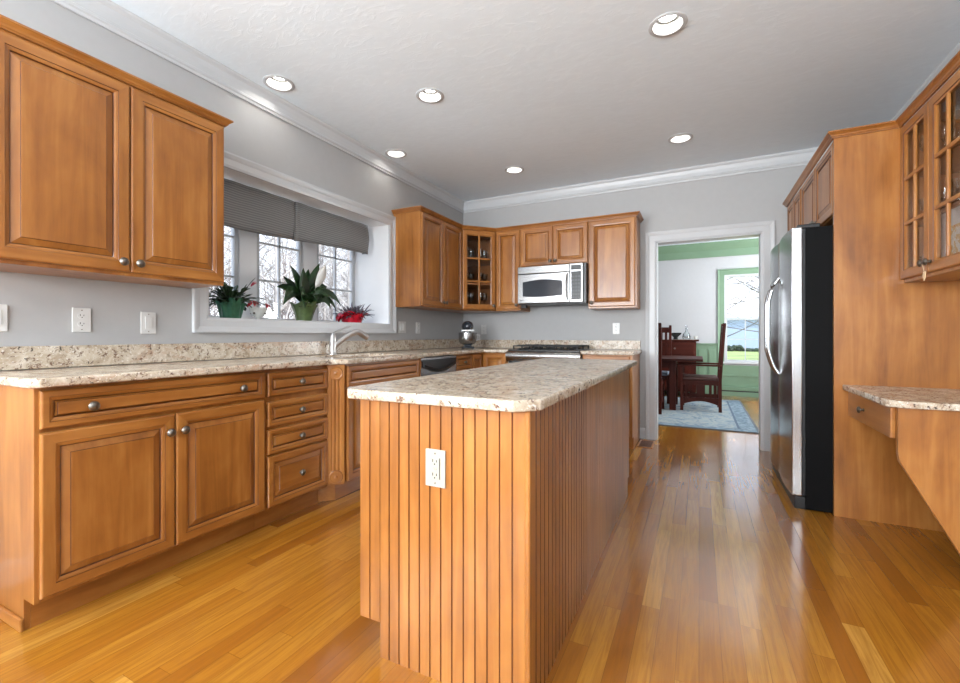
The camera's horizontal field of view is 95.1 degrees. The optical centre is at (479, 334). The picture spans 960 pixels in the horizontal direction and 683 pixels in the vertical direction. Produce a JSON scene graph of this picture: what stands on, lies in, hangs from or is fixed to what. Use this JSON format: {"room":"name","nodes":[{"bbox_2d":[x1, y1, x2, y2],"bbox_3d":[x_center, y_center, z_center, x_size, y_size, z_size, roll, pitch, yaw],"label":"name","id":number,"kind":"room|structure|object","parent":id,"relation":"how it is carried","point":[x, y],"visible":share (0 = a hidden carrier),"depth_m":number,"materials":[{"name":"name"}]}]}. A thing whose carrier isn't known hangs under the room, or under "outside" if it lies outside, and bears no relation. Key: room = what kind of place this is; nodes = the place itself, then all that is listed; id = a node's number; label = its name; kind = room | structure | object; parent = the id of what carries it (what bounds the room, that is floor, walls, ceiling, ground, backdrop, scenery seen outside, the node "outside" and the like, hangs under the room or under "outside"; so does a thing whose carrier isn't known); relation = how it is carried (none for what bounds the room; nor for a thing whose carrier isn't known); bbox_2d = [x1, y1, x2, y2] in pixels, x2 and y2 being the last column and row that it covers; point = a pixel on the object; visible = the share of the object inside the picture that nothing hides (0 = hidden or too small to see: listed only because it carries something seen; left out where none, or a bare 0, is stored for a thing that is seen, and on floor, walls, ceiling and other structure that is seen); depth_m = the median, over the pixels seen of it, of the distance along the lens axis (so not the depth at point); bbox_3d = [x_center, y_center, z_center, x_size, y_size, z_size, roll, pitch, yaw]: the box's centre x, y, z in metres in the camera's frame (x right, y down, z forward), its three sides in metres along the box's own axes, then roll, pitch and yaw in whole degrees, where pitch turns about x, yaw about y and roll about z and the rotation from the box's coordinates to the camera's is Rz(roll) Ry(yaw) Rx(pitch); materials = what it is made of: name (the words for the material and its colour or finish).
{"room":"kitchen","nodes":[
{"label":"kitchen","id":0,"kind":"room"},
{"bbox_2d":[0,0,462,370],"bbox_3d":[-2.100,-0.292,1.863,0.118,2.735,8.460,0,0,27],"label":"wall","id":1,"kind":"structure","parent":0,"point":[39,306],"depth_m":2.47,"materials":[{"name":"grey paint"}]},
{"bbox_2d":[0,304,7,330],"bbox_3d":[-2.036,-0.073,1.845,0.010,0.116,0.072,0,0,27],"label":"light switch","id":2,"kind":"object","parent":1,"relation":"attached to","point":[3,307],"visible":1,"depth_m":1.86,"materials":[{"name":"white plastic"}]},
{"bbox_2d":[72,307,90,331],"bbox_3d":[-1.908,-0.072,2.103,0.009,0.116,0.072,0,0,27],"label":"outlet","id":3,"kind":"object","parent":1,"relation":"attached to","point":[81,317],"visible":1,"depth_m":2.10,"materials":[{"name":"white plastic"}]},
{"bbox_2d":[0,14,233,288],"bbox_3d":[-1.730,-0.727,2.063,0.362,0.914,0.985,0,0,27],"label":"upper cabinet","id":4,"kind":"object","parent":1,"relation":"attached to","point":[103,177],"depth_m":1.91,"materials":[{"name":"brown wood"}]},
{"bbox_2d":[141,312,155,333],"bbox_3d":[-1.780,-0.065,2.357,0.010,0.116,0.072,0,0,27],"label":"light switch","id":5,"kind":"object","parent":1,"relation":"attached to","point":[148,319],"visible":1,"depth_m":2.35,"materials":[{"name":"white plastic"}]},
{"bbox_2d":[0,339,463,370],"bbox_3d":[-1.134,0.100,3.640,0.020,0.101,4.178,0,0,27],"label":"backsplash","id":6,"kind":"structure","parent":1,"relation":"attached to","point":[11,357],"depth_m":2.46,"materials":[{"name":"stone"}]},
{"bbox_2d":[192,150,396,332],"bbox_3d":[-1.246,-0.578,3.410,0.026,1.126,1.906,0,0,27],"label":"trim","id":7,"kind":"structure","parent":1,"relation":"attached to","point":[201,321],"depth_m":3.19,"materials":[{"name":"white paint"}]},
{"bbox_2d":[209,167,387,323],"bbox_3d":[-1.468,-0.578,3.521,0.470,1.010,1.794,0,0,27],"label":"window","id":8,"kind":"structure","parent":1,"relation":"in","point":[368,272],"depth_m":3.81,"materials":[{"name":"white paint"}]},
{"bbox_2d":[209,278,270,317],"bbox_3d":[-1.643,-0.253,2.980,0.453,0.298,0.305,0,0,-36],"label":"potted plant","id":9,"kind":"object","parent":8,"relation":"on","point":[230,304],"visible":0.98,"depth_m":2.91,"materials":[{"name":"green plant"}]},
{"bbox_2d":[249,307,266,318],"bbox_3d":[-1.575,-0.148,3.116,0.116,0.090,0.116,0,0,27],"label":"flower pot","id":10,"kind":"object","parent":8,"relation":"on","point":[257,312],"visible":0.85,"depth_m":3.08,"materials":[{"name":"white ceramic"}]},
{"bbox_2d":[224,178,368,253],"bbox_3d":[-1.413,-0.874,3.438,0.097,0.316,1.572,0,0,26],"label":"window shade","id":11,"kind":"object","parent":8,"relation":"hanging from","point":[246,208],"visible":0.91,"depth_m":3.30,"materials":[{"name":"grey fabric"}]},
{"bbox_2d":[277,264,340,320],"bbox_3d":[-1.372,-0.349,3.511,0.252,0.491,0.604,0,0,27],"label":"potted plant","id":12,"kind":"object","parent":8,"relation":"on","point":[308,289],"visible":0.98,"depth_m":3.45,"materials":[{"name":"green plant"}]},
{"bbox_2d":[329,303,371,322],"bbox_3d":[-1.137,-0.203,3.913,0.383,0.200,0.399,0,0,27],"label":"potted plant","id":13,"kind":"object","parent":8,"relation":"on","point":[351,314],"visible":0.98,"depth_m":3.85,"materials":[{"name":"red plant"}]},
{"bbox_2d":[398,321,405,332],"bbox_3d":[-0.773,-0.077,4.375,0.010,0.116,0.118,0,0,27],"label":"light switch","id":14,"kind":"object","parent":1,"relation":"attached to","point":[401,325],"visible":1,"depth_m":4.36,"materials":[{"name":"white plastic"}]},
{"bbox_2d":[394,211,461,310],"bbox_3d":[-0.500,-0.726,4.529,0.362,0.912,0.790,0,0,27],"label":"upper cabinet","id":15,"kind":"object","parent":1,"relation":"attached to","point":[428,247],"visible":1,"depth_m":4.24,"materials":[{"name":"brown wood"}]},
{"bbox_2d":[391,205,643,231],"bbox_3d":[0.408,-1.185,4.574,2.573,0.036,0.835,0,0,-5],"label":"trim","id":16,"kind":"structure","parent":15,"relation":"attached to","point":[415,208],"depth_m":4.51,"materials":[{"name":"brown wood"}]},
{"bbox_2d":[51,0,959,212],"bbox_3d":[-0.278,-1.594,0.887,4.010,0.132,8.340,0,0,27],"label":"trim","id":17,"kind":"structure","parent":1,"relation":"attached to","point":[107,14],"depth_m":3.49,"materials":[{"name":"white paint"}]},
{"bbox_2d":[341,313,364,322],"bbox_3d":[-1.144,-0.149,3.923,0.236,0.092,0.229,0,0,27],"label":"flower pot","id":18,"kind":"object","parent":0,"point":[352,317],"depth_m":3.85,"materials":[{"name":"red ceramic"}]},
{"bbox_2d":[0,392,959,682],"bbox_3d":[1.194,1.105,2.450,5.490,0.060,12.690,0,0,27],"label":"floor","id":19,"kind":"structure","parent":0,"point":[707,570],"depth_m":1.76,"materials":[{"name":"brown wood"}]},
{"bbox_2d":[0,370,264,631],"bbox_3d":[-1.598,0.631,2.075,0.586,0.888,0.937,0,0,27],"label":"base cabinet","id":20,"kind":"object","parent":19,"relation":"on","point":[105,488],"visible":0.94,"depth_m":1.78,"materials":[{"name":"brown wood"}]},
{"bbox_2d":[254,365,327,529],"bbox_3d":[-1.288,0.631,2.697,0.586,0.888,0.449,0,0,27],"label":"base cabinet","id":21,"kind":"object","parent":19,"relation":"on","point":[296,399],"visible":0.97,"depth_m":2.56,"materials":[{"name":"brown wood"}]},
{"bbox_2d":[318,358,421,501],"bbox_3d":[-0.936,0.631,3.325,0.656,0.888,1.010,0,0,27],"label":"base cabinet","id":22,"kind":"object","parent":19,"relation":"on","point":[343,415],"visible":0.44,"depth_m":2.85,"materials":[{"name":"brown wood"}]},
{"bbox_2d":[420,355,455,375],"bbox_3d":[-0.599,0.633,4.063,0.600,0.884,0.613,0,0,27],"label":"dishwasher","id":23,"kind":"object","parent":19,"relation":"on","point":[447,363],"visible":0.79,"depth_m":3.91,"materials":[{"name":"black plastic"}]},
{"bbox_2d":[456,352,508,370],"bbox_3d":[-0.093,0.631,4.808,0.840,0.888,1.158,0,0,27],"label":"base cabinet","id":24,"kind":"object","parent":19,"relation":"on","point":[484,359],"visible":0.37,"depth_m":4.64,"materials":[{"name":"brown wood"}]},
{"bbox_2d":[0,347,517,387],"bbox_3d":[-0.758,0.170,3.453,0.860,0.034,4.178,0,0,27],"label":"countertop","id":25,"kind":"structure","parent":24,"relation":"on","point":[54,377],"depth_m":2.11,"materials":[{"name":"stone"}]},
{"bbox_2d":[328,326,368,354],"bbox_3d":[-1.051,0.038,3.541,0.343,0.229,0.064,0,0,-41],"label":"faucet","id":26,"kind":"object","parent":25,"relation":"on","point":[333,343],"visible":1,"depth_m":3.48,"materials":[{"name":"silver metal"}]},
{"bbox_2d":[459,321,479,348],"bbox_3d":[-0.144,-0.002,4.852,0.226,0.310,0.304,0,0,-22],"label":"stand mixer","id":27,"kind":"object","parent":25,"relation":"on","point":[467,338],"visible":0.98,"depth_m":4.74,"materials":[{"name":"grey metal"}]},
{"bbox_2d":[459,333,479,344],"bbox_3d":[-0.122,0.041,4.797,0.236,0.134,0.208,0,0,27],"label":"bowl","id":28,"kind":"object","parent":27,"relation":"on","point":[464,338],"depth_m":4.72,"materials":[{"name":"silver metal"}]},
{"bbox_2d":[360,369,628,682],"bbox_3d":[0.281,0.644,2.252,0.661,0.862,1.961,0,0,27],"label":"kitchen island","id":29,"kind":"object","parent":19,"relation":"on","point":[484,577],"visible":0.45,"depth_m":1.39,"materials":[{"name":"brown wood"}]},
{"bbox_2d":[426,448,445,488],"bbox_3d":[-0.139,0.414,1.363,0.072,0.116,0.011,0,0,27],"label":"outlet","id":30,"kind":"object","parent":29,"relation":"attached to","point":[435,459],"visible":1,"depth_m":1.36,"materials":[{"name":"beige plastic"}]},
{"bbox_2d":[430,457,439,479],"bbox_3d":[-0.140,0.414,1.362,0.033,0.066,0.005,0,0,27],"label":"receptacle","id":31,"kind":"object","parent":30,"relation":"attached to","point":[434,461],"depth_m":1.36,"materials":[{"name":"beige plastic"}]},
{"bbox_2d":[347,358,636,411],"bbox_3d":[0.326,0.197,2.310,0.700,0.033,2.195,0,0,27],"label":"island countertop","id":32,"kind":"structure","parent":29,"relation":"on","point":[536,384],"depth_m":1.59,"materials":[{"name":"stone"}]},
{"bbox_2d":[505,344,590,362],"bbox_3d":[0.739,0.590,4.640,0.774,0.970,0.667,0,0,27],"label":"range","id":33,"kind":"object","parent":19,"relation":"on","point":[513,355],"visible":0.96,"depth_m":4.46,"materials":[{"name":"silver metal"}]},
{"bbox_2d":[508,348,590,351],"bbox_3d":[0.758,0.162,4.678,0.750,0.026,0.580,0,0,27],"label":"cooktop","id":34,"kind":"object","parent":33,"relation":"in","point":[519,349],"depth_m":4.49,"materials":[{"name":"black metal"}]},
{"bbox_2d":[582,353,639,448],"bbox_3d":[1.321,0.631,4.406,0.466,0.888,0.616,0,0,27],"label":"base cabinet","id":35,"kind":"object","parent":19,"relation":"on","point":[634,372],"visible":0.07,"depth_m":4.20,"materials":[{"name":"brown wood"}]},
{"bbox_2d":[580,349,641,354],"bbox_3d":[1.327,0.170,4.409,0.498,0.034,0.605,0,0,27],"label":"countertop","id":36,"kind":"structure","parent":35,"relation":"on","point":[592,351],"depth_m":4.18,"materials":[{"name":"stone"}]},
{"bbox_2d":[637,440,654,447],"bbox_3d":[1.637,1.072,4.324,0.140,0.006,0.300,0,0,27],"label":"floor vent","id":37,"kind":"object","parent":19,"relation":"in","point":[642,443],"visible":1,"depth_m":4.30,"materials":[{"name":"brown wood"}]},
{"bbox_2d":[662,339,698,392],"bbox_3d":[3.236,0.578,8.056,1.400,0.995,0.534,0,0,27],"label":"sideboard","id":38,"kind":"object","parent":19,"relation":"on","point":[679,347],"visible":0.23,"depth_m":7.64,"materials":[{"name":"brown wood"}]},
{"bbox_2d":[658,396,758,433],"bbox_3d":[2.351,1.069,6.583,2.870,0.012,2.640,0,0,27],"label":"area rug","id":39,"kind":"object","parent":19,"relation":"on","point":[734,417],"visible":0.25,"depth_m":5.66,"materials":[{"name":"fabric"}]},
{"bbox_2d":[658,323,663,414],"bbox_3d":[2.329,0.450,6.175,0.452,1.225,0.570,0,0,27],"label":"dining chair","id":40,"kind":"object","parent":39,"relation":"on","point":[660,379],"visible":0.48,"depth_m":5.87,"materials":[{"name":"brown wood"}]},
{"bbox_2d":[662,325,671,403],"bbox_3d":[2.849,0.450,7.122,0.452,1.225,0.570,0,0,27],"label":"dining chair","id":41,"kind":"object","parent":39,"relation":"on","point":[665,374],"visible":0.27,"depth_m":7.23,"materials":[{"name":"brown wood"}]},
{"bbox_2d":[662,355,702,409],"bbox_3d":[2.409,0.695,6.733,1.800,0.736,1.000,0,0,27],"label":"dining table","id":42,"kind":"object","parent":39,"relation":"on","point":[670,362],"visible":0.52,"depth_m":6.22,"materials":[{"name":"brown wood"}]},
{"bbox_2d":[677,323,725,412],"bbox_3d":[3.192,0.450,6.342,0.610,1.225,0.590,0,0,27],"label":"armchair","id":43,"kind":"object","parent":39,"relation":"on","point":[699,380],"visible":1,"depth_m":6.14,"materials":[{"name":"brown wood"}]},
{"bbox_2d":[683,374,717,380],"bbox_3d":[3.168,0.613,6.354,0.473,0.050,0.460,0,0,27],"label":"cushion","id":44,"kind":"object","parent":43,"relation":"on","point":[686,377],"depth_m":6.20,"materials":[{"name":"brown leather"}]},
{"bbox_2d":[764,223,832,512],"bbox_3d":[2.466,0.197,2.979,0.886,1.757,0.930,0,0,27],"label":"refrigerator","id":45,"kind":"object","parent":19,"relation":"on","point":[798,305],"visible":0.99,"depth_m":2.71,"materials":[{"name":"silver metal"}]},
{"bbox_2d":[787,125,959,531],"bbox_3d":[2.727,-0.052,3.173,0.674,2.255,1.563,0,0,27],"label":"surround","id":46,"kind":"object","parent":19,"relation":"on","point":[888,331],"visible":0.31,"depth_m":2.53,"materials":[{"name":"brown wood"}]},
{"bbox_2d":[848,392,959,555],"bbox_3d":[2.255,0.699,2.156,0.610,0.752,0.672,0,0,27],"label":"desk","id":47,"kind":"object","parent":19,"relation":"on","point":[927,441],"visible":0.94,"depth_m":1.93,"materials":[{"name":"brown wood"}]},
{"bbox_2d":[843,385,959,410],"bbox_3d":[2.249,0.307,2.138,0.603,0.031,0.714,0,0,27],"label":"countertop","id":48,"kind":"structure","parent":47,"relation":"on","point":[898,397],"depth_m":2.10,"materials":[{"name":"stone"}]},
{"bbox_2d":[111,0,959,245],"bbox_3d":[1.194,-1.690,2.450,5.490,0.060,12.690,0,0,27],"label":"ceiling","id":49,"kind":"structure","parent":0,"point":[563,92],"depth_m":2.78,"materials":[{"name":"paint"}]},
{"bbox_2d":[263,75,294,91],"bbox_3d":[-1.326,-1.685,2.897,0.194,0.062,0.194,0,0,27],"label":"recessed light","id":50,"kind":"object","parent":49,"relation":"in","point":[275,82],"visible":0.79,"depth_m":2.94,"materials":[{"name":"white paint"}]},
{"bbox_2d":[385,149,406,157],"bbox_3d":[-0.768,-1.685,4.015,0.194,0.062,0.194,0,0,27],"label":"recessed light","id":51,"kind":"object","parent":49,"relation":"in","point":[394,153],"visible":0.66,"depth_m":4.07,"materials":[{"name":"white paint"}]},
{"bbox_2d":[416,88,443,103],"bbox_3d":[-0.347,-1.685,3.045,0.194,0.062,0.194,0,0,27],"label":"recessed light","id":52,"kind":"object","parent":49,"relation":"in","point":[426,95],"visible":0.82,"depth_m":3.09,"materials":[{"name":"white paint"}]},
{"bbox_2d":[505,166,523,173],"bbox_3d":[0.345,-1.685,4.410,0.194,0.062,0.194,0,0,27],"label":"recessed light","id":53,"kind":"object","parent":49,"relation":"in","point":[512,169],"visible":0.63,"depth_m":4.46,"materials":[{"name":"white paint"}]},
{"bbox_2d":[648,12,687,37],"bbox_3d":[1.004,-1.685,2.349,0.194,0.062,0.194,0,0,27],"label":"recessed light","id":54,"kind":"object","parent":49,"relation":"in","point":[670,23],"visible":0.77,"depth_m":2.38,"materials":[{"name":"white paint"}]},
{"bbox_2d":[668,133,692,143],"bbox_3d":[1.692,-1.685,3.704,0.194,0.062,0.194,0,0,27],"label":"recessed light","id":55,"kind":"object","parent":49,"relation":"in","point":[683,137],"visible":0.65,"depth_m":3.75,"materials":[{"name":"white paint"}]},
{"bbox_2d":[463,163,817,427],"bbox_3d":[2.165,-0.292,4.396,5.250,2.735,0.118,0,0,27],"label":"wall","id":56,"kind":"structure","parent":0,"point":[755,196],"depth_m":4.58,"materials":[{"name":"grey paint"}]},
{"bbox_2d":[441,229,503,312],"bbox_3d":[-0.076,-0.726,5.104,0.607,0.912,0.613,0,0,27],"label":"upper cabinet","id":57,"kind":"object","parent":56,"relation":"attached to","point":[485,241],"visible":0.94,"depth_m":4.95,"materials":[{"name":"brown wood"}]},
{"bbox_2d":[467,259,489,266],"bbox_3d":[-0.083,-0.857,5.108,0.566,0.016,0.588,0,0,27],"label":"shelf","id":58,"kind":"object","parent":57,"relation":"attached to","point":[470,262],"depth_m":5.14,"materials":[{"name":"brown wood"}]},
{"bbox_2d":[467,283,489,289],"bbox_3d":[-0.083,-0.572,5.108,0.566,0.016,0.588,0,0,27],"label":"shelf","id":59,"kind":"object","parent":57,"relation":"attached to","point":[470,286],"depth_m":5.11,"materials":[{"name":"brown wood"}]},
{"bbox_2d":[496,229,529,311],"bbox_3d":[0.370,-0.726,5.022,0.295,0.912,0.362,0,0,27],"label":"upper cabinet","id":60,"kind":"object","parent":56,"relation":"attached to","point":[508,243],"visible":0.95,"depth_m":4.89,"materials":[{"name":"brown wood"}]},
{"bbox_2d":[521,221,587,266],"bbox_3d":[0.837,-0.959,4.790,0.743,0.447,0.362,0,0,27],"label":"upper cabinet","id":61,"kind":"object","parent":56,"relation":"attached to","point":[563,243],"visible":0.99,"depth_m":4.64,"materials":[{"name":"brown wood"}]},
{"bbox_2d":[518,263,587,307],"bbox_3d":[0.816,-0.514,4.744,0.735,0.439,0.459,0,0,27],"label":"microwave","id":62,"kind":"object","parent":61,"relation":"attached to","point":[561,284],"visible":0.99,"depth_m":4.57,"materials":[{"name":"silver plastic"}]},
{"bbox_2d":[472,340,640,348],"bbox_3d":[0.736,0.104,5.031,2.085,0.092,0.020,0,0,27],"label":"backsplash","id":63,"kind":"structure","parent":56,"relation":"attached to","point":[593,344],"depth_m":4.88,"materials":[{"name":"stone"}]},
{"bbox_2d":[588,216,639,309],"bbox_3d":[1.380,-0.726,4.518,0.468,0.912,0.362,0,0,27],"label":"upper cabinet","id":64,"kind":"object","parent":56,"relation":"attached to","point":[613,244],"visible":0.98,"depth_m":4.39,"materials":[{"name":"brown wood"}]},
{"bbox_2d":[613,323,619,333],"bbox_3d":[1.452,-0.068,4.680,0.072,0.116,0.009,0,0,27],"label":"outlet","id":65,"kind":"object","parent":56,"relation":"attached to","point":[616,326],"visible":1,"depth_m":4.67,"materials":[{"name":"white plastic"}]},
{"bbox_2d":[645,220,774,450],"bbox_3d":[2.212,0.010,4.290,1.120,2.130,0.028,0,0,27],"label":"trim","id":66,"kind":"structure","parent":56,"relation":"attached to","point":[766,228],"depth_m":4.36,"materials":[{"name":"white paint"}]},
{"bbox_2d":[782,50,959,206],"bbox_3d":[2.352,-1.186,2.884,0.468,0.036,2.396,0,0,11],"label":"trim","id":67,"kind":"structure","parent":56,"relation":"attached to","point":[953,65],"depth_m":2.49,"materials":[{"name":"brown wood"}]},
{"bbox_2d":[658,254,758,365],"bbox_3d":[4.000,-0.292,8.074,5.490,2.735,0.120,0,0,27],"label":"wall","id":68,"kind":"structure","parent":0,"point":[687,288],"depth_m":8.04,"materials":[{"name":"paint"}]},
{"bbox_2d":[658,238,758,260],"bbox_3d":[3.953,-1.530,7.980,5.250,0.260,0.090,0,0,27],"label":"trim","id":69,"kind":"structure","parent":68,"relation":"attached to","point":[744,246],"depth_m":7.89,"materials":[{"name":"green paint"}]},
{"bbox_2d":[664,343,758,393],"bbox_3d":[3.965,0.614,8.003,5.250,0.928,0.043,0,0,27],"label":"wainscoting","id":70,"kind":"structure","parent":68,"relation":"attached to","point":[732,375],"depth_m":7.81,"materials":[{"name":"green paint"}]},
{"bbox_2d":[718,267,758,364],"bbox_3d":[4.765,-0.318,7.609,1.135,1.705,0.028,0,0,27],"label":"trim","id":71,"kind":"structure","parent":68,"relation":"attached to","point":[721,272],"depth_m":7.82,"materials":[{"name":"green paint"}]},
{"bbox_2d":[722,386,758,397],"bbox_3d":[5.151,0.993,7.380,1.970,0.165,0.067,0,0,27],"label":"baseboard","id":72,"kind":"structure","parent":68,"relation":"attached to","point":[726,390],"depth_m":7.65,"materials":[{"name":"green paint"}]},
{"bbox_2d":[726,275,758,361],"bbox_3d":[4.787,-0.290,7.653,0.905,1.530,0.060,0,0,27],"label":"window","id":73,"kind":"structure","parent":68,"relation":"in","point":[745,297],"depth_m":7.71,"materials":[{"name":"white paint"}]},
{"bbox_3d":[1.570,-0.292,-0.035,0.119,2.735,8.340,0,0,27],"label":"wall","id":74,"kind":"structure","parent":0,"visible":0},
{"bbox_2d":[900,69,959,282],"bbox_3d":[2.353,-0.737,2.093,0.378,0.887,0.701,0,0,27],"label":"upper cabinet","id":75,"kind":"object","parent":74,"relation":"attached to","point":[927,175],"visible":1,"depth_m":2.20,"materials":[{"name":"brown wood"}]},
{"bbox_2d":[917,142,959,176],"bbox_3d":[2.387,-0.882,2.083,0.284,0.016,0.653,0,0,27],"label":"shelf","id":76,"kind":"object","parent":75,"relation":"attached to","point":[955,150],"depth_m":2.24,"materials":[{"name":"brown wood"}]},
{"bbox_2d":[917,200,959,226],"bbox_3d":[2.387,-0.607,2.083,0.284,0.016,0.653,0,0,27],"label":"shelf","id":77,"kind":"object","parent":75,"relation":"attached to","point":[920,223],"depth_m":2.14,"materials":[{"name":"brown wood"}]},
{"bbox_2d":[941,118,955,146],"bbox_3d":[2.344,-0.986,2.215,0.076,0.190,0.076,0,0,27],"label":"wine glass","id":78,"kind":"object","parent":75,"relation":"on","point":[943,138],"visible":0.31,"depth_m":2.19,"materials":[{"name":"clear glass"}]},
{"bbox_2d":[941,205,959,256],"bbox_3d":[2.245,-0.458,2.059,0.031,0.280,0.250,0,0,27],"label":"cookbook","id":79,"kind":"object","parent":75,"relation":"in","point":[955,212],"visible":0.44,"depth_m":2.07,"materials":[{"name":"white paper"}]},
{"bbox_2d":[951,223,959,253],"bbox_3d":[2.217,-0.427,2.037,0.001,0.180,0.175,0,0,27],"label":"picture","id":80,"kind":"object","parent":79,"relation":"attached to","point":[955,227],"depth_m":2.05},
{"bbox_2d":[951,103,959,125],"bbox_3d":[2.267,-0.986,2.061,0.076,0.190,0.076,0,0,27],"label":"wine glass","id":81,"kind":"object","parent":75,"relation":"on","point":[957,122],"visible":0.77,"depth_m":2.07,"materials":[{"name":"clear glass"}]},
{"bbox_2d":[951,177,959,192],"bbox_3d":[2.267,-0.675,2.061,0.080,0.120,0.080,0,0,27],"label":"goblet","id":82,"kind":"object","parent":75,"relation":"on","point":[954,188],"visible":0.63,"depth_m":2.07,"materials":[{"name":"clear glass"}]},
{"label":"outside","id":83,"kind":"structure","parent":0,"visible":0},
{"bbox_3d":[-47.259,1.875,12.401,84.350,0.200,100.000,0,0,27],"label":"ground","id":84,"kind":"structure","parent":83,"visible":0},
{"bbox_2d":[209,232,276,315],"bbox_3d":[-10.486,-3.243,17.872,5.489,10.040,7.833,0,0,-44],"label":"bare tree","id":85,"kind":"object","parent":84,"relation":"on","point":[226,278],"visible":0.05,"depth_m":17.70,"materials":[{"name":"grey plant"}]},
{"bbox_2d":[211,229,294,317],"bbox_3d":[-11.697,-5.669,20.854,7.871,14.898,8.814,0,0,31],"label":"bare tree","id":86,"kind":"object","parent":84,"relation":"on","point":[270,242],"visible":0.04,"depth_m":21.18,"materials":[{"name":"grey plant"}]},
{"bbox_2d":[224,234,294,316],"bbox_3d":[-11.527,-4.965,23.256,7.347,13.486,9.156,0,0,-23],"label":"bare tree","id":87,"kind":"object","parent":84,"relation":"on","point":[268,241],"visible":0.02,"depth_m":22.38,"materials":[{"name":"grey plant"}]},
{"bbox_2d":[260,260,290,317],"bbox_3d":[-16.224,-2.540,35.338,4.720,8.634,6.736,0,0,-10],"label":"bare tree","id":88,"kind":"object","parent":84,"relation":"on","point":[272,260],"visible":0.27,"depth_m":35.21,"materials":[{"name":"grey plant"}]},
{"bbox_2d":[260,236,293,317],"bbox_3d":[-12.500,-2.236,26.381,4.388,8.026,6.262,0,0,24],"label":"bare tree","id":89,"kind":"object","parent":84,"relation":"on","point":[262,236],"visible":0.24,"depth_m":26.00,"materials":[{"name":"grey plant"}]},
{"bbox_2d":[260,235,295,317],"bbox_3d":[-13.104,-3.235,30.167,4.115,10.028,6.149,0,0,37],"label":"bare tree","id":90,"kind":"object","parent":84,"relation":"on","point":[265,235],"visible":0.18,"depth_m":29.73,"materials":[{"name":"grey plant"}]},
{"bbox_2d":[260,239,295,318],"bbox_3d":[-19.668,-5.030,43.300,9.244,13.616,7.417,0,0,38],"label":"bare tree","id":91,"kind":"object","parent":84,"relation":"on","point":[266,239],"visible":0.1,"depth_m":43.70,"materials":[{"name":"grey plant"}]},
{"bbox_2d":[224,227,343,318],"bbox_3d":[-9.948,-5.877,20.993,10.395,15.312,8.341,0,0,2],"label":"bare tree","id":92,"kind":"object","parent":84,"relation":"on","point":[275,238],"visible":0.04,"depth_m":19.97,"materials":[{"name":"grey plant"}]},
{"bbox_2d":[260,235,331,318],"bbox_3d":[-10.641,-2.685,25.534,4.878,8.924,6.962,0,0,-43],"label":"bare tree","id":93,"kind":"object","parent":84,"relation":"on","point":[262,235],"visible":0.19,"depth_m":25.36,"materials":[{"name":"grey plant"}]},
{"bbox_2d":[260,242,347,320],"bbox_3d":[-11.407,-4.819,29.686,8.958,13.195,7.188,0,0,-35],"label":"bare tree","id":94,"kind":"object","parent":84,"relation":"on","point":[291,242],"visible":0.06,"depth_m":29.30,"materials":[{"name":"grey plant"}]},
{"bbox_2d":[261,246,347,320],"bbox_3d":[-8.102,-5.067,23.763,8.101,13.694,7.235,0,0,-35],"label":"bare tree","id":95,"kind":"object","parent":84,"relation":"on","point":[326,246],"visible":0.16,"depth_m":23.23,"materials":[{"name":"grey plant"}]},
{"bbox_2d":[288,244,344,320],"bbox_3d":[-10.626,-3.725,29.455,4.518,11.009,6.751,0,0,-18],"label":"bare tree","id":96,"kind":"object","parent":84,"relation":"on","point":[323,305],"visible":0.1,"depth_m":28.88,"materials":[{"name":"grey plant"}]},
{"bbox_2d":[289,248,349,320],"bbox_3d":[-6.790,-4.409,23.047,6.539,12.377,7.322,0,0,1],"label":"bare tree","id":97,"kind":"object","parent":84,"relation":"on","point":[348,263],"visible":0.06,"depth_m":22.19,"materials":[{"name":"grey plant"}]},
{"bbox_2d":[290,246,349,316],"bbox_3d":[-10.511,-4.884,31.163,9.046,13.324,7.258,0,0,30],"label":"bare tree","id":98,"kind":"object","parent":84,"relation":"on","point":[328,246],"visible":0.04,"depth_m":31.90,"materials":[{"name":"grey plant"}]},
{"bbox_2d":[293,245,347,319],"bbox_3d":[-9.123,-3.485,27.769,4.320,10.529,6.456,0,0,18],"label":"bare tree","id":99,"kind":"object","parent":84,"relation":"on","point":[324,245],"visible":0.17,"depth_m":27.30,"materials":[{"name":"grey plant"}]},
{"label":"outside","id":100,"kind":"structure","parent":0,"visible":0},
{"bbox_2d":[727,351,758,359],"bbox_3d":[50.978,1.875,41.313,65.650,0.200,100.550,0,0,27],"label":"lawn","id":101,"kind":"structure","parent":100,"point":[731,355],"depth_m":38.01,"materials":[{"name":"green plant"}]},
{"bbox_2d":[727,314,758,348],"bbox_3d":[34.610,-0.375,53.697,26.800,4.300,7.800,0,0,27],"label":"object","id":102,"kind":"structure","parent":101,"relation":"on","point":[751,344],"depth_m":51.64,"materials":[{"name":"blue"}]},
{"bbox_2d":[727,278,758,336],"bbox_3d":[8.081,-2.297,16.034,7.118,8.151,6.544,0,0,-24],"label":"bare tree","id":103,"kind":"object","parent":101,"relation":"on","point":[752,281],"visible":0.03,"depth_m":15.49,"materials":[{"name":"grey plant"}]},
{"bbox_2d":[727,277,758,331],"bbox_3d":[12.139,-2.558,17.794,8.386,8.672,7.173,0,0,27],"label":"bare tree","id":104,"kind":"object","parent":101,"relation":"on","point":[747,284],"visible":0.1,"depth_m":17.86,"materials":[{"name":"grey plant"}]},
{"bbox_2d":[727,345,758,351],"bbox_3d":[26.903,1.485,48.884,8.880,0.907,1.836,0,0,27],"label":"hedge","id":105,"kind":"object","parent":101,"relation":"on","point":[733,347],"visible":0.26,"depth_m":47.65,"materials":[{"name":"green plant"}]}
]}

